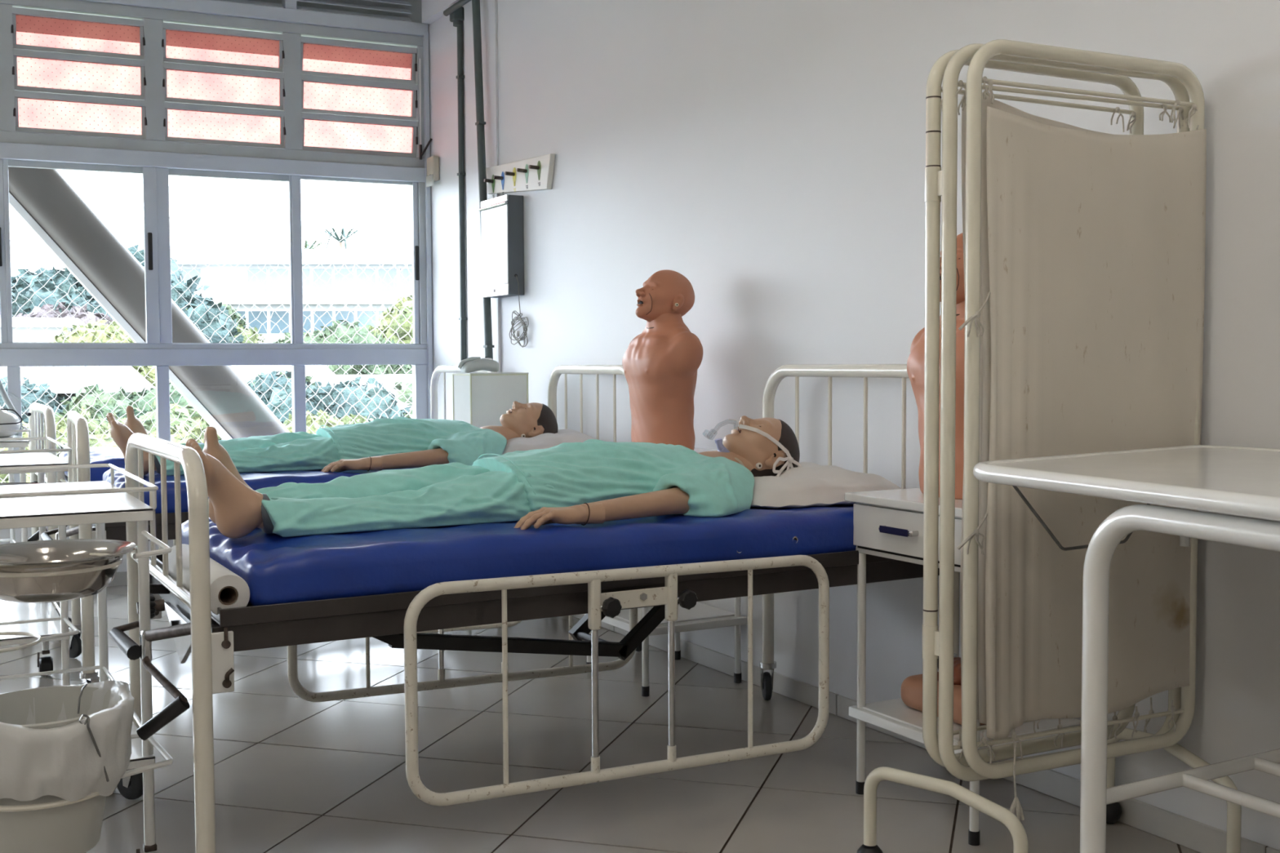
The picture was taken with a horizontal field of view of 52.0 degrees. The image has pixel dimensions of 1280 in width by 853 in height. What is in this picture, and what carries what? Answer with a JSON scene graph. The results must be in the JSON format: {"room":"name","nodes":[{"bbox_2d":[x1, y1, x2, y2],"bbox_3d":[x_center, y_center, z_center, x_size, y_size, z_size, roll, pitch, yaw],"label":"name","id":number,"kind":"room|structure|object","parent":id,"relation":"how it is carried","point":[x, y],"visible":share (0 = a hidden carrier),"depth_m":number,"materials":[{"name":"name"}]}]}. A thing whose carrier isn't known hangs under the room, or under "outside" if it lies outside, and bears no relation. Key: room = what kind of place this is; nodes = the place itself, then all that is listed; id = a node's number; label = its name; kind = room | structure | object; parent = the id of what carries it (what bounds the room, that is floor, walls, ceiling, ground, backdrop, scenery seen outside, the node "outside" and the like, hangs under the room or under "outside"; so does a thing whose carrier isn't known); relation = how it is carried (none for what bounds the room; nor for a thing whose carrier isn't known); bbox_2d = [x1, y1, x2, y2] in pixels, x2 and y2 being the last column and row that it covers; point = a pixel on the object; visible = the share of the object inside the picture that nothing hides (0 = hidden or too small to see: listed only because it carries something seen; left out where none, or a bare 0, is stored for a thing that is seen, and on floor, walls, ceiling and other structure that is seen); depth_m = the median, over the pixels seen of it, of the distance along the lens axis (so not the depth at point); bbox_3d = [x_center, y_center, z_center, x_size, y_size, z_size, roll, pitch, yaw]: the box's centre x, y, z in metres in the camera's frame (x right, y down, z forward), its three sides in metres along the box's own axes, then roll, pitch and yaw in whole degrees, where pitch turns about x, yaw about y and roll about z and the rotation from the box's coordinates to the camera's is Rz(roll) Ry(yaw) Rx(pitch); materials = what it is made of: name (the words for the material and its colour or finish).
{"room":"nursing training room","nodes":[
{"label":"nursing training room","id":0,"kind":"room"},
{"bbox_2d":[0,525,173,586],"bbox_3d":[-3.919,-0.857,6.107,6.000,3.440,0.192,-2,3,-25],"label":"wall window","id":1,"kind":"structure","parent":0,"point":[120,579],"depth_m":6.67,"materials":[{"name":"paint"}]},
{"bbox_2d":[0,31,432,418],"bbox_3d":[-3.894,-0.840,6.054,5.998,2.530,0.115,-2,3,-25],"label":"window","id":2,"kind":"structure","parent":1,"relation":"attached to","point":[155,168],"depth_m":6.78,"materials":[{"name":"paint"}]},
{"bbox_2d":[0,0,432,168],"bbox_3d":[-3.896,-1.719,6.012,6.003,0.720,0.141,-2,3,-25],"label":"window","id":3,"kind":"structure","parent":2,"relation":"attached to","point":[73,73],"depth_m":6.77,"materials":[{"name":"glass"}]},
{"bbox_2d":[6,364,427,482],"bbox_3d":[-3.891,0.075,6.097,5.996,0.698,0.100,-2,3,-25],"label":"window","id":4,"kind":"structure","parent":1,"relation":"attached to","point":[420,372],"depth_m":7.00,"materials":[{"name":"paint"}]},
{"bbox_2d":[78,0,427,36],"bbox_3d":[-3.905,-2.266,5.991,5.996,0.375,0.135,-2,3,-25],"label":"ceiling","id":5,"kind":"structure","parent":1,"relation":"attached to","point":[392,16],"depth_m":7.00,"materials":[{"name":"paint"}]},
{"bbox_2d":[0,585,1200,852],"bbox_3d":[-1.577,1.046,2.022,5.948,0.030,9.780,-2,3,-29],"label":"floor","id":6,"kind":"structure","parent":0,"point":[293,774],"depth_m":3.64,"materials":[{"name":"tile"}]},
{"bbox_2d":[0,425,31,542],"bbox_3d":[-2.825,0.442,5.396,0.572,0.862,1.108,-2,3,-29],"label":"trolley","id":7,"kind":"object","parent":6,"relation":"on","point":[22,444],"visible":0.24,"depth_m":5.33,"materials":[{"name":"white metal"}]},
{"bbox_2d":[0,435,27,448],"bbox_3d":[-2.902,0.063,5.514,0.542,0.026,0.765,-2,3,-29],"label":"tray","id":8,"kind":"object","parent":7,"relation":"on","point":[24,443],"depth_m":5.29,"materials":[{"name":"white metal"}]},
{"bbox_2d":[0,404,31,437],"bbox_3d":[-2.780,-0.126,5.567,0.347,0.345,0.206,-2,3,-29],"label":"lamp","id":9,"kind":"object","parent":7,"relation":"on","point":[9,420],"visible":0.9,"depth_m":5.57,"materials":[{"name":"white plastic"}]},
{"bbox_2d":[0,378,22,435],"bbox_3d":[-2.764,-0.133,5.642,0.078,0.357,0.278,2,4,39],"label":"hose","id":10,"kind":"object","parent":9,"relation":"attached to","point":[3,393],"visible":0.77,"depth_m":5.64,"materials":[{"name":"grey plastic"}]},
{"bbox_2d":[0,436,79,685],"bbox_3d":[-2.123,0.498,4.162,0.572,0.862,1.108,-2,3,-29],"label":"trolley","id":11,"kind":"object","parent":6,"relation":"on","point":[20,623],"visible":0.62,"depth_m":4.12,"materials":[{"name":"white metal"}]},
{"bbox_2d":[0,482,41,485],"bbox_3d":[-1.876,0.222,3.802,0.315,0.092,0.315,-2,3,-29],"label":"basin","id":12,"kind":"object","parent":11,"relation":"hanging from","point":[1,483],"visible":0.11,"depth_m":3.94,"materials":[{"name":"silver metal"}]},
{"bbox_2d":[0,452,68,474],"bbox_3d":[-2.201,0.119,4.281,0.542,0.026,0.765,-2,3,-29],"label":"tray","id":13,"kind":"object","parent":11,"relation":"on","point":[38,459],"depth_m":4.14,"materials":[{"name":"white metal"}]},
{"bbox_2d":[0,600,69,645],"bbox_3d":[-2.199,0.647,4.306,0.526,0.021,0.765,-2,3,-29],"label":"shelf","id":14,"kind":"object","parent":11,"relation":"attached to","point":[10,611],"depth_m":4.25,"materials":[{"name":"white metal"}]},
{"bbox_2d":[59,478,67,482],"bbox_3d":[-1.931,0.191,3.822,0.533,0.035,0.352,-2,3,-29],"label":"basin","id":15,"kind":"object","parent":11,"relation":"in","point":[61,480],"depth_m":4.06,"materials":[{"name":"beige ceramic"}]},
{"bbox_2d":[0,463,173,852],"bbox_3d":[-1.375,0.557,2.863,0.572,0.862,1.108,-2,3,-29],"label":"trolley","id":16,"kind":"object","parent":6,"relation":"on","point":[99,503],"visible":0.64,"depth_m":2.79,"materials":[{"name":"white metal"}]},
{"bbox_2d":[0,686,122,852],"bbox_3d":[-1.155,0.675,2.532,0.300,0.278,0.300,-2,3,-29],"label":"plastic bucket","id":17,"kind":"object","parent":16,"relation":"in","point":[74,828],"visible":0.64,"depth_m":2.48,"materials":[{"name":"white plastic"}]},
{"bbox_2d":[0,680,133,801],"bbox_3d":[-1.152,0.619,2.528,0.329,0.202,0.332,-2,3,-29],"label":"liner","id":18,"kind":"object","parent":17,"relation":"in","point":[64,762],"depth_m":2.42,"materials":[{"name":"plastic"}]},
{"bbox_2d":[0,538,137,603],"bbox_3d":[-1.126,0.281,2.504,0.315,0.092,0.315,-2,3,-29],"label":"basin","id":19,"kind":"object","parent":16,"relation":"hanging from","point":[53,555],"visible":0.99,"depth_m":2.44,"materials":[{"name":"silver metal"}]},
{"bbox_2d":[0,480,153,528],"bbox_3d":[-1.453,0.178,2.982,0.542,0.026,0.765,-2,3,-29],"label":"tray","id":20,"kind":"object","parent":16,"relation":"on","point":[107,508],"depth_m":2.79,"materials":[{"name":"white metal"}]},
{"bbox_2d":[0,682,155,769],"bbox_3d":[-1.451,0.706,3.007,0.526,0.021,0.765,-2,3,-29],"label":"shelf","id":21,"kind":"object","parent":16,"relation":"attached to","point":[140,757],"depth_m":2.80,"materials":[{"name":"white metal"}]},
{"bbox_2d":[0,530,172,577],"bbox_3d":[-1.184,0.250,2.523,0.533,0.035,0.352,-2,3,-29],"label":"basin","id":22,"kind":"object","parent":16,"relation":"in","point":[143,536],"depth_m":2.56,"materials":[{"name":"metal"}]},
{"bbox_2d":[27,364,490,627],"bbox_3d":[-1.775,0.274,6.165,2.135,1.114,1.050,-2,3,-29],"label":"hospital bed","id":23,"kind":"object","parent":6,"relation":"on","point":[48,429],"visible":0.1,"depth_m":5.94,"materials":[{"name":"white metal"}]},
{"bbox_2d":[58,443,204,481],"bbox_3d":[-1.718,0.151,6.187,1.810,0.130,0.864,-2,3,-29],"label":"mattress","id":24,"kind":"object","parent":23,"relation":"on","point":[100,455],"visible":0.03,"depth_m":5.49,"materials":[{"name":"blue leather"}]},
{"bbox_2d":[40,364,641,683],"bbox_3d":[-1.115,0.327,5.001,2.135,1.114,1.050,-2,3,-25],"label":"hospital bed","id":25,"kind":"object","parent":6,"relation":"on","point":[77,430],"visible":0.16,"depth_m":4.53,"materials":[{"name":"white metal"}]},
{"bbox_2d":[102,466,421,513],"bbox_3d":[-1.056,0.204,5.018,1.810,0.130,0.864,-2,3,-25],"label":"mattress","id":26,"kind":"object","parent":25,"relation":"on","point":[256,480],"visible":0.1,"depth_m":4.50,"materials":[{"name":"blue leather"}]},
{"bbox_2d":[106,400,558,475],"bbox_3d":[-1.111,0.057,4.991,1.720,0.295,0.789,-2,3,-25],"label":"mannequin","id":27,"kind":"object","parent":26,"relation":"on","point":[400,442],"visible":0.73,"depth_m":4.85},
{"bbox_2d":[502,429,595,454],"bbox_3d":[-0.430,0.079,5.310,0.479,0.130,0.640,-1,3,-23],"label":"pillow","id":28,"kind":"object","parent":26,"relation":"on","point":[544,441],"visible":0.23,"depth_m":5.10,"materials":[{"name":"white fabric"}]},
{"bbox_2d":[109,364,959,852],"bbox_3d":[-0.255,0.399,3.427,2.135,1.114,1.050,-2,3,-29],"label":"hospital bed","id":29,"kind":"object","parent":6,"relation":"on","point":[395,620],"visible":0.63,"depth_m":2.96,"materials":[{"name":"white metal"}]},
{"bbox_2d":[168,543,249,614],"bbox_3d":[-0.952,0.330,2.858,0.087,0.087,0.520,-2,3,-29],"label":"paper roll","id":30,"kind":"object","parent":29,"relation":"on","point":[228,589],"visible":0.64,"depth_m":2.65,"materials":[{"name":"white paper"}]},
{"bbox_2d":[437,668,444,681],"bbox_3d":[-0.580,0.730,3.826,0.021,0.045,0.021,-2,3,-29],"label":"socket","id":31,"kind":"object","parent":29,"relation":"attached to","point":[441,672],"depth_m":3.82,"materials":[{"name":"beige metal"}]},
{"bbox_2d":[181,503,856,606],"bbox_3d":[-0.198,0.276,3.448,1.810,0.130,0.864,-2,3,-29],"label":"mattress","id":32,"kind":"object","parent":29,"relation":"on","point":[276,569],"visible":0.48,"depth_m":2.94,"materials":[{"name":"blue leather"}]},
{"bbox_2d":[185,415,799,538],"bbox_3d":[-0.296,0.130,3.390,1.720,0.295,0.789,-2,3,-29],"label":"mannequin","id":33,"kind":"object","parent":32,"relation":"on","point":[591,481],"visible":0.93,"depth_m":3.21},
{"bbox_2d":[714,438,745,466],"bbox_3d":[0.261,0.094,3.667,0.101,0.122,0.044,1,3,17],"label":"tube","id":34,"kind":"object","parent":33,"relation":"attached to","point":[721,447],"visible":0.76,"depth_m":3.66,"materials":[{"name":"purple plastic"}]},
{"bbox_2d":[728,418,737,430],"bbox_3d":[0.231,0.008,3.667,0.128,0.058,0.029,-2,3,-32],"label":"tube","id":35,"kind":"object","parent":33,"relation":"attached to","point":[728,419],"visible":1,"depth_m":3.69,"materials":[{"name":"clear plastic"}]},
{"bbox_2d":[738,424,801,476],"bbox_3d":[0.373,0.080,3.681,0.185,0.173,0.050,0,3,-4],"label":"tape","id":36,"kind":"object","parent":33,"relation":"attached to","point":[790,460],"visible":0.84,"depth_m":3.68,"materials":[{"name":"white fabric"}]},
{"bbox_2d":[750,462,902,508],"bbox_3d":[0.371,0.153,3.763,0.540,0.093,0.660,-2,3,-31],"label":"pillow","id":37,"kind":"object","parent":32,"relation":"on","point":[811,484],"visible":0.44,"depth_m":3.49,"materials":[{"name":"white fabric"}]},
{"bbox_2d":[591,755,599,773],"bbox_3d":[-0.101,0.769,2.965,0.021,0.045,0.021,-2,3,-29],"label":"socket","id":38,"kind":"object","parent":29,"relation":"attached to","point":[595,760],"depth_m":2.96,"materials":[{"name":"beige metal"}]},
{"bbox_2d":[666,745,675,762],"bbox_3d":[0.074,0.767,3.062,0.021,0.045,0.021,-2,3,-29],"label":"socket","id":39,"kind":"object","parent":29,"relation":"attached to","point":[671,749],"depth_m":3.05,"materials":[{"name":"beige metal"}]},
{"bbox_2d":[581,447,746,696],"bbox_3d":[0.067,0.491,4.671,0.444,0.808,0.473,-2,3,-29],"label":"bedside table","id":40,"kind":"object","parent":6,"relation":"on","point":[701,616],"visible":0.23,"depth_m":4.56,"materials":[{"name":"white metal"}]},
{"bbox_2d":[622,269,702,450],"bbox_3d":[0.083,-0.232,4.640,0.242,0.643,0.398,-2,3,-29],"label":"trainer","id":41,"kind":"object","parent":40,"relation":"on","point":[661,364],"visible":0.93,"depth_m":4.54,"materials":[{"name":"plastic"}]},
{"bbox_2d":[615,601,734,624],"bbox_3d":[0.079,0.659,4.684,0.387,0.006,0.388,-2,3,-29],"label":"shelf","id":42,"kind":"object","parent":40,"relation":"attached to","point":[700,611],"depth_m":4.59,"materials":[{"name":"white metal"}]},
{"bbox_2d":[844,488,1080,845],"bbox_3d":[0.825,0.566,3.298,0.444,0.784,0.473,-2,3,-29],"label":"bedside table","id":43,"kind":"object","parent":6,"relation":"on","point":[887,523],"visible":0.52,"depth_m":3.28,"materials":[{"name":"white metal"}]},
{"bbox_2d":[906,232,964,499],"bbox_3d":[0.825,-0.157,3.286,0.242,0.665,0.398,-2,3,-25],"label":"trainer","id":44,"kind":"object","parent":43,"relation":"on","point":[915,362],"visible":0.17,"depth_m":3.22,"materials":[{"name":"beige plastic"}]},
{"bbox_2d":[900,656,986,725],"bbox_3d":[0.823,0.620,3.315,0.230,0.211,0.270,-2,3,-29],"label":"mannequin","id":45,"kind":"object","parent":43,"relation":"on","point":[911,690],"visible":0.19,"depth_m":3.30,"materials":[{"name":"beige plastic"}]},
{"bbox_2d":[862,700,1080,742],"bbox_3d":[0.837,0.729,3.311,0.387,0.006,0.388,-2,3,-29],"label":"shelf","id":46,"kind":"object","parent":43,"relation":"attached to","point":[896,716],"depth_m":3.25,"materials":[{"name":"white metal"}]},
{"bbox_2d":[857,39,1241,852],"bbox_3d":[0.902,0.094,2.815,0.760,1.772,0.455,-2,3,-25],"label":"folding screen","id":47,"kind":"object","parent":6,"relation":"on","point":[1084,249],"visible":0.91,"depth_m":2.75,"materials":[{"name":"beige fabric"}]},
{"bbox_2d":[973,444,1279,852],"bbox_3d":[1.236,0.553,1.960,1.010,0.934,1.706,-2,3,-29],"label":"examination table","id":48,"kind":"object","parent":6,"relation":"on","point":[1239,481],"visible":1,"depth_m":2.14,"materials":[{"name":"white metal"}]},
{"bbox_3d":[-0.701,0.443,6.000,0.444,0.784,0.473,-2,3,-29],"label":"cabinet","id":49,"kind":"object","parent":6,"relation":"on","visible":0},
{"bbox_2d":[452,372,528,427],"bbox_3d":[-0.669,-0.093,5.871,0.278,0.296,0.218,-2,3,-29],"label":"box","id":50,"kind":"object","parent":49,"relation":"on","point":[480,399],"visible":0.7,"depth_m":5.77,"materials":[{"name":"beige"}]},
{"bbox_2d":[457,356,499,373],"bbox_3d":[-0.728,-0.275,5.881,0.194,0.075,0.080,-2,3,-29],"label":"dish","id":51,"kind":"object","parent":50,"relation":"on","point":[472,364],"visible":0.97,"depth_m":5.85,"materials":[{"name":"grey plastic"}]},
{"bbox_2d":[421,0,1279,850],"bbox_3d":[1.163,-0.744,3.270,0.150,3.440,9.740,-2,3,-29],"label":"wall","id":52,"kind":"structure","parent":0,"point":[767,155],"depth_m":4.18,"materials":[{"name":"paint"}]},
{"bbox_2d":[426,155,439,186],"bbox_3d":[-1.135,-1.395,7.173,0.043,0.161,0.110,-2,3,-29],"label":"wall sensor","id":53,"kind":"object","parent":52,"relation":"attached to","point":[433,162],"visible":1,"depth_m":7.13,"materials":[{"name":"beige plastic"}]},
{"bbox_2d":[422,0,459,23],"bbox_3d":[1.095,-2.239,3.101,0.049,0.434,9.329,-2,3,-29],"label":"ceiling","id":54,"kind":"structure","parent":52,"relation":"attached to","point":[432,10],"depth_m":7.03,"materials":[{"name":"paint"}]},
{"bbox_2d":[443,0,471,361],"bbox_3d":[1.163,-0.962,3.008,0.089,2.061,8.800,-2,3,-29],"label":"conduit","id":55,"kind":"object","parent":52,"relation":"attached to","point":[455,11],"visible":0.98,"depth_m":6.80,"materials":[{"name":"grey metal"}]},
{"bbox_2d":[464,0,500,372],"bbox_3d":[-0.793,-0.712,6.630,0.012,2.880,0.405,-2,3,-29],"label":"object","id":56,"kind":"structure","parent":52,"relation":"attached to","point":[488,8],"depth_m":6.65,"materials":[{"name":"paint"}]},
{"bbox_2d":[471,0,493,359],"bbox_3d":[-0.775,-1.169,6.470,0.040,1.963,0.174,-2,3,-29],"label":"conduit","id":57,"kind":"object","parent":52,"relation":"attached to","point":[480,123],"visible":0.72,"depth_m":6.46,"materials":[{"name":"grey metal"}]},
{"bbox_2d":[478,194,524,297],"bbox_3d":[-0.668,-0.861,6.307,0.098,0.469,0.330,-2,3,-29],"label":"box","id":58,"kind":"object","parent":52,"relation":"attached to","point":[502,226],"visible":1,"depth_m":6.20,"materials":[{"name":"grey paint"}]},
{"bbox_2d":[509,275,528,347],"bbox_3d":[-0.582,-0.543,6.209,0.032,0.340,0.205,-2,3,-29],"label":"power cord","id":59,"kind":"object","parent":58,"relation":"hanging from","point":[516,335],"visible":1,"depth_m":6.20,"materials":[{"name":"grey plastic"}]},
{"bbox_2d":[484,153,555,198],"bbox_3d":[-0.591,-1.173,6.173,0.072,0.186,0.751,-2,3,-29],"label":"board","id":60,"kind":"object","parent":52,"relation":"attached to","point":[536,173],"visible":1,"depth_m":6.11,"materials":[{"name":"paint"}]},
{"bbox_2d":[572,613,1279,852],"bbox_3d":[1.117,0.924,3.281,0.011,0.067,9.370,-2,3,-29],"label":"baseboard","id":61,"kind":"structure","parent":52,"relation":"attached to","point":[1181,830],"depth_m":3.38,"materials":[{"name":"tile"}]},
{"label":"outside","id":62,"kind":"structure","parent":0,"visible":0},
{"bbox_3d":[-40.591,0.789,73.197,280.000,7.413,150.000,-2,3,-29],"label":"ground","id":63,"kind":"structure","parent":62,"visible":0},
{"bbox_2d":[11,263,68,289],"bbox_3d":[-22.694,-2.225,46.633,10.620,7.324,10.081,0,3,13],"label":"tree","id":64,"kind":"object","parent":63,"relation":"on","point":[27,277],"visible":0.02,"depth_m":45.32,"materials":[{"name":"green plant"}]},
{"bbox_2d":[0,376,81,423],"bbox_3d":[-10.535,2.012,21.708,3.548,5.700,4.082,-2,3,-29],"label":"bush","id":65,"kind":"object","parent":63,"relation":"on","point":[30,397],"visible":0.1,"depth_m":20.64,"materials":[{"name":"green plant"}]},
{"bbox_2d":[0,316,85,342],"bbox_3d":[-14.306,0.592,30.505,2.500,6.250,2.130,-2,3,-35],"label":"house","id":66,"kind":"structure","parent":63,"relation":"on","point":[44,323],"depth_m":30.07,"materials":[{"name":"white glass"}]},
{"bbox_2d":[0,302,112,331],"bbox_3d":[-15.254,-0.118,32.037,5.808,5.902,4.396,-1,3,-6],"label":"tree","id":67,"kind":"object","parent":63,"relation":"on","point":[81,314],"visible":0.05,"depth_m":32.25,"materials":[{"name":"green plant"}]},
{"bbox_2d":[0,365,155,395],"bbox_3d":[-10.007,2.154,22.673,2.200,6.500,2.600,2,4,44],"label":"house","id":68,"kind":"structure","parent":63,"relation":"on","point":[67,375],"depth_m":22.35,"materials":[{"name":"white"}]},
{"bbox_2d":[40,393,132,422],"bbox_3d":[-7.589,2.314,20.951,4.151,5.735,4.507,-2,3,-29],"label":"bush","id":69,"kind":"object","parent":63,"relation":"on","point":[64,410],"visible":0.02,"depth_m":20.01,"materials":[{"name":"green plant"}]},
{"bbox_2d":[48,319,133,342],"bbox_3d":[-10.939,0.767,28.232,5.167,6.296,4.288,-2,3,-29],"label":"bush","id":70,"kind":"object","parent":63,"relation":"on","point":[110,330],"visible":0.03,"depth_m":27.28,"materials":[{"name":"green plant"}]},
{"bbox_2d":[0,399,204,482],"bbox_3d":[-6.445,2.817,16.158,3.480,6.270,3.049,-2,3,-29],"label":"bush","id":71,"kind":"object","parent":63,"relation":"on","point":[148,424],"visible":0.03,"depth_m":15.79,"materials":[{"name":"green plant"}]},
{"bbox_2d":[58,382,189,419],"bbox_3d":[-7.298,2.301,20.592,3.505,6.086,3.426,0,3,3],"label":"bush","id":72,"kind":"object","parent":63,"relation":"on","point":[148,395],"visible":0.09,"depth_m":19.75,"materials":[{"name":"green plant"}]},
{"bbox_2d":[11,278,244,342],"bbox_3d":[-15.973,-1.077,39.283,7.968,6.437,8.906,-2,3,-29],"label":"tree","id":73,"kind":"object","parent":63,"relation":"on","point":[43,292],"visible":0.06,"depth_m":37.17,"materials":[{"name":"green plant"}]},
{"bbox_2d":[11,244,248,330],"bbox_3d":[-19.073,-1.559,42.403,11.795,8.828,10.374,-3,4,-44],"label":"tree","id":74,"kind":"object","parent":63,"relation":"on","point":[180,288],"visible":0.02,"depth_m":43.26,"materials":[{"name":"green plant"}]},
{"bbox_2d":[54,404,222,439],"bbox_3d":[-6.191,2.742,17.157,3.337,6.129,3.021,-2,3,-29],"label":"bush","id":75,"kind":"object","parent":63,"relation":"on","point":[61,426],"visible":0.02,"depth_m":16.98,"materials":[{"name":"green plant"}]},
{"bbox_2d":[129,365,169,395],"bbox_3d":[-10.904,1.285,26.378,4.147,5.826,3.510,1,3,19],"label":"bush","id":76,"kind":"object","parent":63,"relation":"on","point":[147,369],"visible":0.03,"depth_m":25.05,"materials":[{"name":"green plant"}]},
{"bbox_2d":[149,419,287,443],"bbox_3d":[-5.315,2.918,16.626,2.324,6.072,2.649,0,3,3],"label":"bush","id":77,"kind":"object","parent":63,"relation":"on","point":[197,429],"visible":0.02,"depth_m":15.97,"materials":[{"name":"green plant"}]},
{"bbox_2d":[181,307,265,342],"bbox_3d":[-14.119,-1.000,42.450,3.153,5.709,3.424,1,3,27],"label":"tree","id":78,"kind":"object","parent":63,"relation":"on","point":[250,332],"visible":0.02,"depth_m":42.57,"materials":[{"name":"green plant"}]},
{"bbox_2d":[214,302,247,327],"bbox_3d":[-19.766,-2.825,57.192,6.235,5.880,6.674,0,3,13],"label":"tree","id":79,"kind":"object","parent":63,"relation":"on","point":[234,316],"visible":0.02,"depth_m":58.30,"materials":[{"name":"green plant"}]},
{"bbox_2d":[137,248,412,342],"bbox_3d":[-15.703,-3.957,65.947,18.200,9.100,9.000,0,3,-3],"label":"office building","id":80,"kind":"structure","parent":63,"relation":"on","point":[266,327],"depth_m":62.11,"materials":[{"name":"white concrete"}]},
{"bbox_2d":[243,370,318,387],"bbox_3d":[-6.702,1.941,23.959,3.369,5.984,3.016,1,3,30],"label":"bush","id":81,"kind":"object","parent":63,"relation":"on","point":[309,377],"visible":0.02,"depth_m":23.59,"materials":[{"name":"green plant"}]},
{"bbox_2d":[231,364,335,381],"bbox_3d":[-8.906,1.673,30.388,3.200,6.600,2.620,-3,4,-40],"label":"house","id":82,"kind":"structure","parent":63,"relation":"on","point":[250,374],"depth_m":29.88,"materials":[{"name":"white"}]},
{"bbox_2d":[275,240,330,248],"bbox_3d":[-29.271,-10.044,114.960,7.083,12.231,7.150,-2,3,-29],"label":"tree","id":83,"kind":"object","parent":63,"relation":"on","point":[313,246],"visible":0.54,"depth_m":114.15,"materials":[{"name":"green plant"}]},
{"bbox_2d":[283,408,373,434],"bbox_3d":[-3.679,3.009,15.171,2.308,6.447,2.260,-2,3,-29],"label":"bush","id":84,"kind":"object","parent":63,"relation":"on","point":[321,421],"visible":0.06,"depth_m":14.47,"materials":[{"name":"green plant"}]},
{"bbox_2d":[247,369,412,423],"bbox_3d":[-4.706,2.306,20.264,3.008,6.428,3.067,-2,3,-29],"label":"bush","id":85,"kind":"object","parent":63,"relation":"on","point":[279,397],"visible":0.3,"depth_m":19.27,"materials":[{"name":"green plant"}]},
{"bbox_2d":[302,227,377,248],"bbox_3d":[-25.294,-10.160,111.441,6.692,13.053,6.755,-2,3,-29],"label":"tree","id":86,"kind":"object","parent":63,"relation":"on","point":[336,237],"visible":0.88,"depth_m":110.66,"materials":[{"name":"green plant"}]},
{"bbox_2d":[271,320,412,374],"bbox_3d":[-6.850,0.471,32.724,4.376,6.285,5.099,1,3,16],"label":"tree","id":87,"kind":"object","parent":63,"relation":"on","point":[363,332],"visible":0.11,"depth_m":32.23,"materials":[{"name":"green plant"}]},
{"bbox_2d":[310,373,412,413],"bbox_3d":[-6.016,2.256,27.774,4.000,6.700,3.180,-2,3,-35],"label":"house","id":88,"kind":"structure","parent":63,"relation":"on","point":[321,378],"depth_m":27.51,"materials":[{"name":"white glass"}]},
{"bbox_2d":[368,294,413,366],"bbox_3d":[-6.081,-0.216,35.520,4.752,6.797,4.666,0,3,1],"label":"tree","id":89,"kind":"object","parent":63,"relation":"on","point":[400,319],"visible":0.16,"depth_m":33.92,"materials":[{"name":"green plant"}]},
{"bbox_2d":[391,380,412,417],"bbox_3d":[-5.239,1.803,26.648,4.932,5.716,5.031,2,4,41],"label":"bush","id":90,"kind":"object","parent":63,"relation":"on","point":[407,393],"visible":0.02,"depth_m":26.97,"materials":[{"name":"green plant"}]},
{"bbox_3d":[-4.247,-2.387,6.713,8.076,0.200,1.950,-2,3,-29],"label":"roof overhang","id":91,"kind":"object","parent":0,"visible":0},
{"bbox_2d":[8,166,289,439],"bbox_3d":[-2.820,-0.721,7.271,4.434,5.235,0.300,-2,3,-25],"label":"brace","id":92,"kind":"object","parent":91,"relation":"attached to","point":[49,205],"visible":0.32,"depth_m":7.12,"materials":[{"name":"metal"}]},
{"bbox_2d":[0,168,413,482],"bbox_3d":[-3.249,0.343,7.582,5.173,3.657,0.034,-2,3,-25],"label":"wire mesh","id":93,"kind":"object","parent":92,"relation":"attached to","point":[57,169],"visible":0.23,"depth_m":7.92,"materials":[{"name":"white metal"}]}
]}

